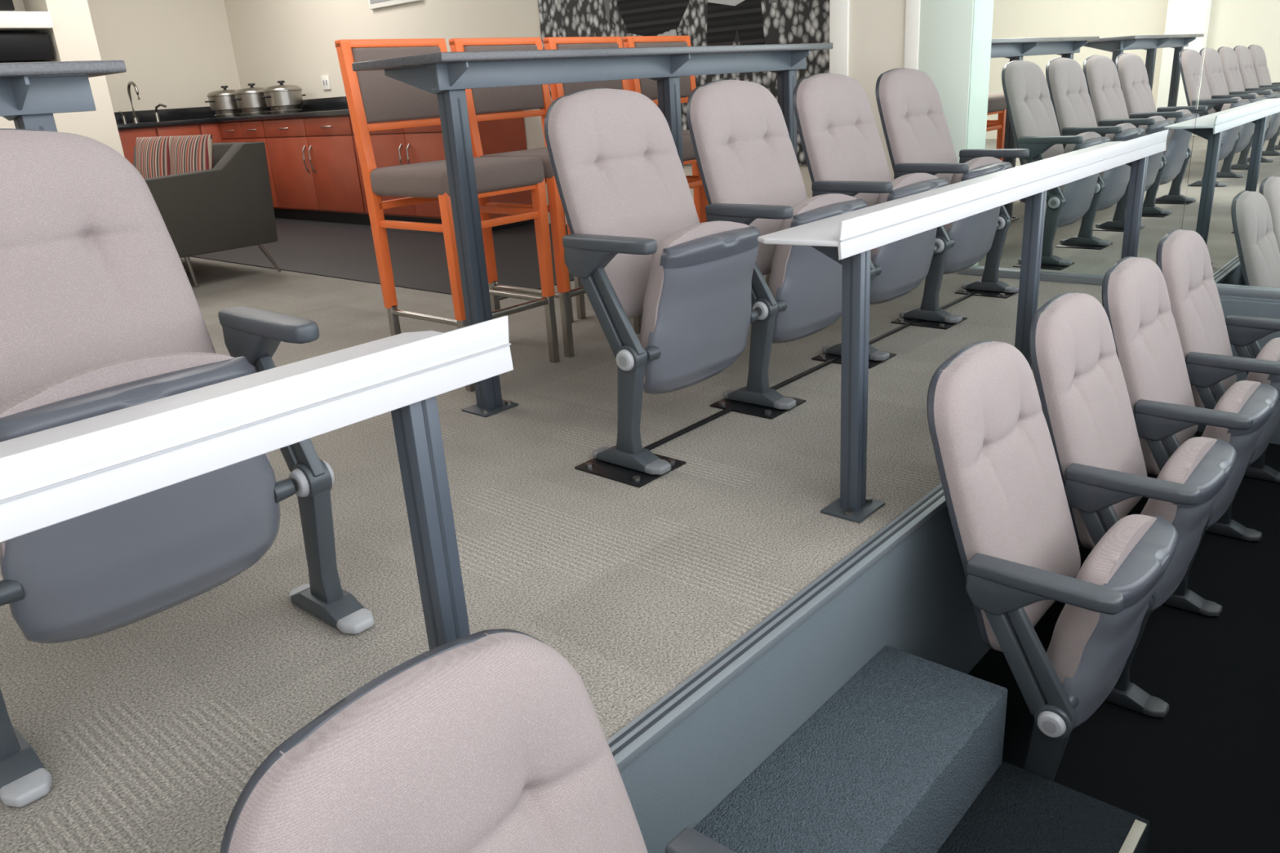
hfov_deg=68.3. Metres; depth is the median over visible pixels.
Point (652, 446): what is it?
rail
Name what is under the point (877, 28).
wall pier
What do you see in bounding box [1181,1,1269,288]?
window
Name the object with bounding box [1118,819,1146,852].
trim
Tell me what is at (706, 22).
wall mural
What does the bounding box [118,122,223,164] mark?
base cabinet
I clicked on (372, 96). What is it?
bar stool
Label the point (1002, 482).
chair
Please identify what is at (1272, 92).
seat cushion
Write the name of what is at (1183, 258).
chair
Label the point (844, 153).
chair
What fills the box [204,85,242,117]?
cooking pot
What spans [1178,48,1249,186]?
chair
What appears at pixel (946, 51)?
wall column
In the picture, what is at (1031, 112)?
chair
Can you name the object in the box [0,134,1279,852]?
floor
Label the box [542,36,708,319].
bar stool
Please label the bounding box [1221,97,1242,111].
seat cushion
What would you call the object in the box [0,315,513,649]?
rail
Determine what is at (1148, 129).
seat cushion
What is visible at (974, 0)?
window
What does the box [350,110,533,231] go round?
base cabinet
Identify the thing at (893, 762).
step
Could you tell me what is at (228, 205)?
armchair
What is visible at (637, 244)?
chair
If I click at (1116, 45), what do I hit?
bar table
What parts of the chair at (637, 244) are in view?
armrest, leg, backrest, plate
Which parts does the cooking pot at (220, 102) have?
lid, knob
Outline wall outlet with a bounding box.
[320,75,331,89]
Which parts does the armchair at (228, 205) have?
leg, backrest, leg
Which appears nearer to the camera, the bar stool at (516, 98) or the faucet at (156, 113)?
the bar stool at (516, 98)
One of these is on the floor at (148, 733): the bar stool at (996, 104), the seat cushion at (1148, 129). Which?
the bar stool at (996, 104)
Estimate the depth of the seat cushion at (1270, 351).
3.08 m
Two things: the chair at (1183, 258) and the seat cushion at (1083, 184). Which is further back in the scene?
the seat cushion at (1083, 184)
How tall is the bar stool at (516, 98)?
1.158 m
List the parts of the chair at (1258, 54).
backrest, armrest, leg, leg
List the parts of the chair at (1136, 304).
backrest, leg, armrest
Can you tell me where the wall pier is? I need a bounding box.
[848,0,906,180]
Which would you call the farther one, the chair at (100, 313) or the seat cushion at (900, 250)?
the seat cushion at (900, 250)
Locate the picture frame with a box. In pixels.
[367,0,422,9]
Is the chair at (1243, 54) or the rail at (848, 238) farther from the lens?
the chair at (1243, 54)
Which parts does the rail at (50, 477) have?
rail, post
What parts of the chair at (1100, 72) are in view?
backrest, leg, plate, armrest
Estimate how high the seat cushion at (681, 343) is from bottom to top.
0.382 m
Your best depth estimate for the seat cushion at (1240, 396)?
2.70 m
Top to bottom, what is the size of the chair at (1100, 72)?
0.952 m
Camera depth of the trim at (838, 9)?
4.61 m
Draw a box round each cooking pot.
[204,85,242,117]
[231,83,271,115]
[261,80,306,114]
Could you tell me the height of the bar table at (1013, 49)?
1.068 m
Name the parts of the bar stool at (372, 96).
frame, backrest, leg, seat, foot frame, seat rail, leg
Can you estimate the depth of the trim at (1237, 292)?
4.15 m
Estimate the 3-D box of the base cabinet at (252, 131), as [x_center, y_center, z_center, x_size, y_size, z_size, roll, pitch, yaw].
[-3.469,-2.474,8.992,0.836,0.874,0.632,13,26,40]
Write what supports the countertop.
on the base cabinet at (127, 136)
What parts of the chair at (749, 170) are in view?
backrest, armrest, leg, plate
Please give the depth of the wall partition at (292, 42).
8.33 m
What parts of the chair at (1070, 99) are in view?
backrest, leg, plate, armrest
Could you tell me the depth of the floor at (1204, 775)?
2.32 m
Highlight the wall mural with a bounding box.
[537,0,830,164]
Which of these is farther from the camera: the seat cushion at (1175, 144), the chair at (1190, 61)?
the chair at (1190, 61)
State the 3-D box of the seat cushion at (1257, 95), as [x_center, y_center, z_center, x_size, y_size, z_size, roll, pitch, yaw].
[4.705,-2.403,7.369,0.127,0.382,0.426,13,26,40]
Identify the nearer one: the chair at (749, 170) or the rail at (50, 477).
the rail at (50, 477)
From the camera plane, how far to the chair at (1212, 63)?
7.26 m
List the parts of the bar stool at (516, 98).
backrest, frame, seat, leg, foot frame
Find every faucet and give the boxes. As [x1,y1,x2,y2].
[119,80,140,124]
[153,103,166,121]
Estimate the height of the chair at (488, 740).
0.949 m
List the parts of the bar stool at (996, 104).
seat rail, seat, leg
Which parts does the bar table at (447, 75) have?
table leg, leg, table leg, table leg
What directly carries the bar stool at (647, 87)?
on the floor at (148, 733)
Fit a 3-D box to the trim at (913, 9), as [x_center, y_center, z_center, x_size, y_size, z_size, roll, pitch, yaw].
[1.473,-2.209,4.514,0.070,2.800,0.705,13,26,40]
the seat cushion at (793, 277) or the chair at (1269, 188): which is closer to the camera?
the seat cushion at (793, 277)
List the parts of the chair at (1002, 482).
backrest, leg, armrest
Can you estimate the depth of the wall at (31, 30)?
7.64 m
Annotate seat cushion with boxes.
[0,351,270,562]
[640,221,749,373]
[768,193,856,300]
[870,173,938,261]
[942,156,1002,232]
[1046,514,1156,685]
[1058,131,1101,190]
[1099,123,1136,176]
[1137,115,1165,136]
[1140,436,1217,523]
[1163,109,1191,154]
[1201,380,1260,443]
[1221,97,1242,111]
[1242,93,1258,100]
[1245,337,1279,385]
[1258,88,1273,96]
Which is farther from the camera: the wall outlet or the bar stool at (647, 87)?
the wall outlet
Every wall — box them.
[0,0,124,157]
[87,0,240,111]
[619,266,1244,852]
[986,0,1279,138]
[1196,297,1279,444]
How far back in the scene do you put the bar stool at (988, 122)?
6.57 m
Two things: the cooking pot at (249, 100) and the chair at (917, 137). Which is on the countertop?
the cooking pot at (249, 100)
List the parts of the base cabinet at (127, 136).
door, door, door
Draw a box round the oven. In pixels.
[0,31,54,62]
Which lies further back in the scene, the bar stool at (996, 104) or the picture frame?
the picture frame
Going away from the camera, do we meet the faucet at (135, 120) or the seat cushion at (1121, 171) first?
the seat cushion at (1121, 171)
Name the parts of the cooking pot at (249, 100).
lid, knob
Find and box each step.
[693,645,1007,852]
[937,761,1150,852]
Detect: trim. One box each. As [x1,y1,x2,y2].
[606,254,1240,772]
[829,0,849,75]
[903,0,920,70]
[957,266,1279,302]
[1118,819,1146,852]
[1155,0,1211,136]
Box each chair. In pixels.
[0,128,373,807]
[219,628,737,852]
[544,88,760,487]
[686,79,867,419]
[792,72,948,368]
[875,67,1029,329]
[926,340,1178,781]
[1001,60,1110,270]
[1028,292,1236,717]
[1045,57,1145,249]
[1083,54,1174,231]
[1102,256,1279,617]
[1115,53,1207,217]
[1155,229,1279,542]
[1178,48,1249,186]
[1199,47,1266,177]
[1217,46,1279,168]
[1231,191,1279,288]
[1233,45,1279,161]
[1248,44,1279,155]
[1258,176,1279,253]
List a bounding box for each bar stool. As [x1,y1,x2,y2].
[334,38,559,391]
[448,37,642,357]
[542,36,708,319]
[622,35,770,285]
[986,93,1021,201]
[986,95,1006,160]
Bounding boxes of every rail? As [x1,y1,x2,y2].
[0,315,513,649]
[643,289,980,450]
[757,129,1168,523]
[1164,97,1279,264]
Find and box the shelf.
[0,11,53,32]
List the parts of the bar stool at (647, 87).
frame, backrest, seat, foot frame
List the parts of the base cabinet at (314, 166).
drawer, door, handle, handle, drawer, door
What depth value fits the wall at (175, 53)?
9.03 m
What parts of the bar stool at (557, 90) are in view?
foot frame, frame, backrest, seat, seat rail, leg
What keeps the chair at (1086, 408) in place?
on the floor at (1204, 775)
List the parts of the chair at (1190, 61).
backrest, leg, armrest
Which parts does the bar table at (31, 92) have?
table leg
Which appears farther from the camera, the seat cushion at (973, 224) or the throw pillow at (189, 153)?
the throw pillow at (189, 153)
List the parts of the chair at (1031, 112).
backrest, plate, leg, armrest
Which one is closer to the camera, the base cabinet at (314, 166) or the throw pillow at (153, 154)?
the throw pillow at (153, 154)
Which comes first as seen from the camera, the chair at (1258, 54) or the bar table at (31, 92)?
the bar table at (31, 92)
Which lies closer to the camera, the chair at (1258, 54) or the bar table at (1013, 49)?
the bar table at (1013, 49)
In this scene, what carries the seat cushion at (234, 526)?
on the chair at (100, 313)
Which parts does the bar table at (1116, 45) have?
table leg, table leg, table leg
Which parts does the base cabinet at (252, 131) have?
drawer, door, drawer, door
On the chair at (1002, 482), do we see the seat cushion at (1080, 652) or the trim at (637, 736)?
the seat cushion at (1080, 652)
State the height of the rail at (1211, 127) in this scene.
0.677 m
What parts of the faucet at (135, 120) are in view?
lever, spout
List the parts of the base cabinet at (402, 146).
drawer, door, handle, handle, drawer, door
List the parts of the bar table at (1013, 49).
table leg, table leg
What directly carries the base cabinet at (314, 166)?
on the floor at (148, 733)
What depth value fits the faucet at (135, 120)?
8.62 m
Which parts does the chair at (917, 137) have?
backrest, leg, plate, armrest, plate, leg, armrest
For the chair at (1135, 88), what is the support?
on the floor at (148, 733)
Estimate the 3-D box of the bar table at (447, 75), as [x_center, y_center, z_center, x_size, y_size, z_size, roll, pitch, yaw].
[0.008,-0.830,3.523,0.430,1.068,2.020,13,26,40]
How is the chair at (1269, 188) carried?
on the floor at (1204, 775)
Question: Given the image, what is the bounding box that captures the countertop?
[113,96,350,129]
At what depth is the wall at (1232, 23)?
11.10 m
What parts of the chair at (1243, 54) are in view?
backrest, leg, armrest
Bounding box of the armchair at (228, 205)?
[133,142,280,288]
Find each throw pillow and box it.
[135,136,171,178]
[171,134,213,174]
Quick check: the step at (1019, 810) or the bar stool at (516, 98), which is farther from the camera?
the bar stool at (516, 98)
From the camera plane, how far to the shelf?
7.40 m
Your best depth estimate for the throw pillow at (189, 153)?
5.63 m
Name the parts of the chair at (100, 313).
leg, backrest, armrest, leg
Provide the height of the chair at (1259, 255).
0.949 m
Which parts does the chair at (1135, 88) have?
backrest, leg, plate, armrest, leg, plate, armrest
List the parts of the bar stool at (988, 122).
seat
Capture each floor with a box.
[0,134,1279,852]
[968,431,1279,852]
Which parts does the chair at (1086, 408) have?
backrest, leg, armrest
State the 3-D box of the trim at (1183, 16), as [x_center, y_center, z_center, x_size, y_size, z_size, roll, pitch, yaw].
[6.136,-4.699,10.540,0.400,2.800,0.150,13,26,40]
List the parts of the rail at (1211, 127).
post, rail, post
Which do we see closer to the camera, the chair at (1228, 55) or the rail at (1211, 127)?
the rail at (1211, 127)
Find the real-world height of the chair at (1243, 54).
0.949 m
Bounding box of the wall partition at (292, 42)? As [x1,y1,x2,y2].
[223,0,812,224]
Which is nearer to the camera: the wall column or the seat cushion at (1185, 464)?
the seat cushion at (1185, 464)
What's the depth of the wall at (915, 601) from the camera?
1.82 m
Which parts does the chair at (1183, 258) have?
backrest, leg, armrest, armrest, leg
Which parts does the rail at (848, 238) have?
post, post, rail, post, post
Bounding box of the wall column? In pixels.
[918,0,994,273]
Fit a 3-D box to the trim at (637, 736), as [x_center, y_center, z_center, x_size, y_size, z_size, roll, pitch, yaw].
[2.317,-0.555,3.913,0.051,0.020,16.800,13,26,40]
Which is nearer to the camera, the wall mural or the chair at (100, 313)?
the chair at (100, 313)
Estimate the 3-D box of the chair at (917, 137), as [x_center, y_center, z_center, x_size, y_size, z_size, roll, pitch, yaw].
[1.245,-0.971,3.853,0.457,0.952,0.785,13,26,40]
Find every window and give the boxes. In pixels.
[966,0,1093,275]
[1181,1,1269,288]
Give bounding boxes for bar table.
[0,59,126,132]
[351,42,832,417]
[990,36,1099,221]
[1084,33,1204,106]
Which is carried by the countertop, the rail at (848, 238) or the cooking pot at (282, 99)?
the cooking pot at (282, 99)
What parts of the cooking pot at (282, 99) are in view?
knob, lid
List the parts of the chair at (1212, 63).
backrest, leg, armrest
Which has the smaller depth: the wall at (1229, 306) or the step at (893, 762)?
the step at (893, 762)
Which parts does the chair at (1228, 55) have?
backrest, leg, armrest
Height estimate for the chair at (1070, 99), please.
0.952 m
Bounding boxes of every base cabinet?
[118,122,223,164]
[218,120,287,218]
[262,115,370,224]
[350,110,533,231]
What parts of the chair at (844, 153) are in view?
backrest, leg, armrest, plate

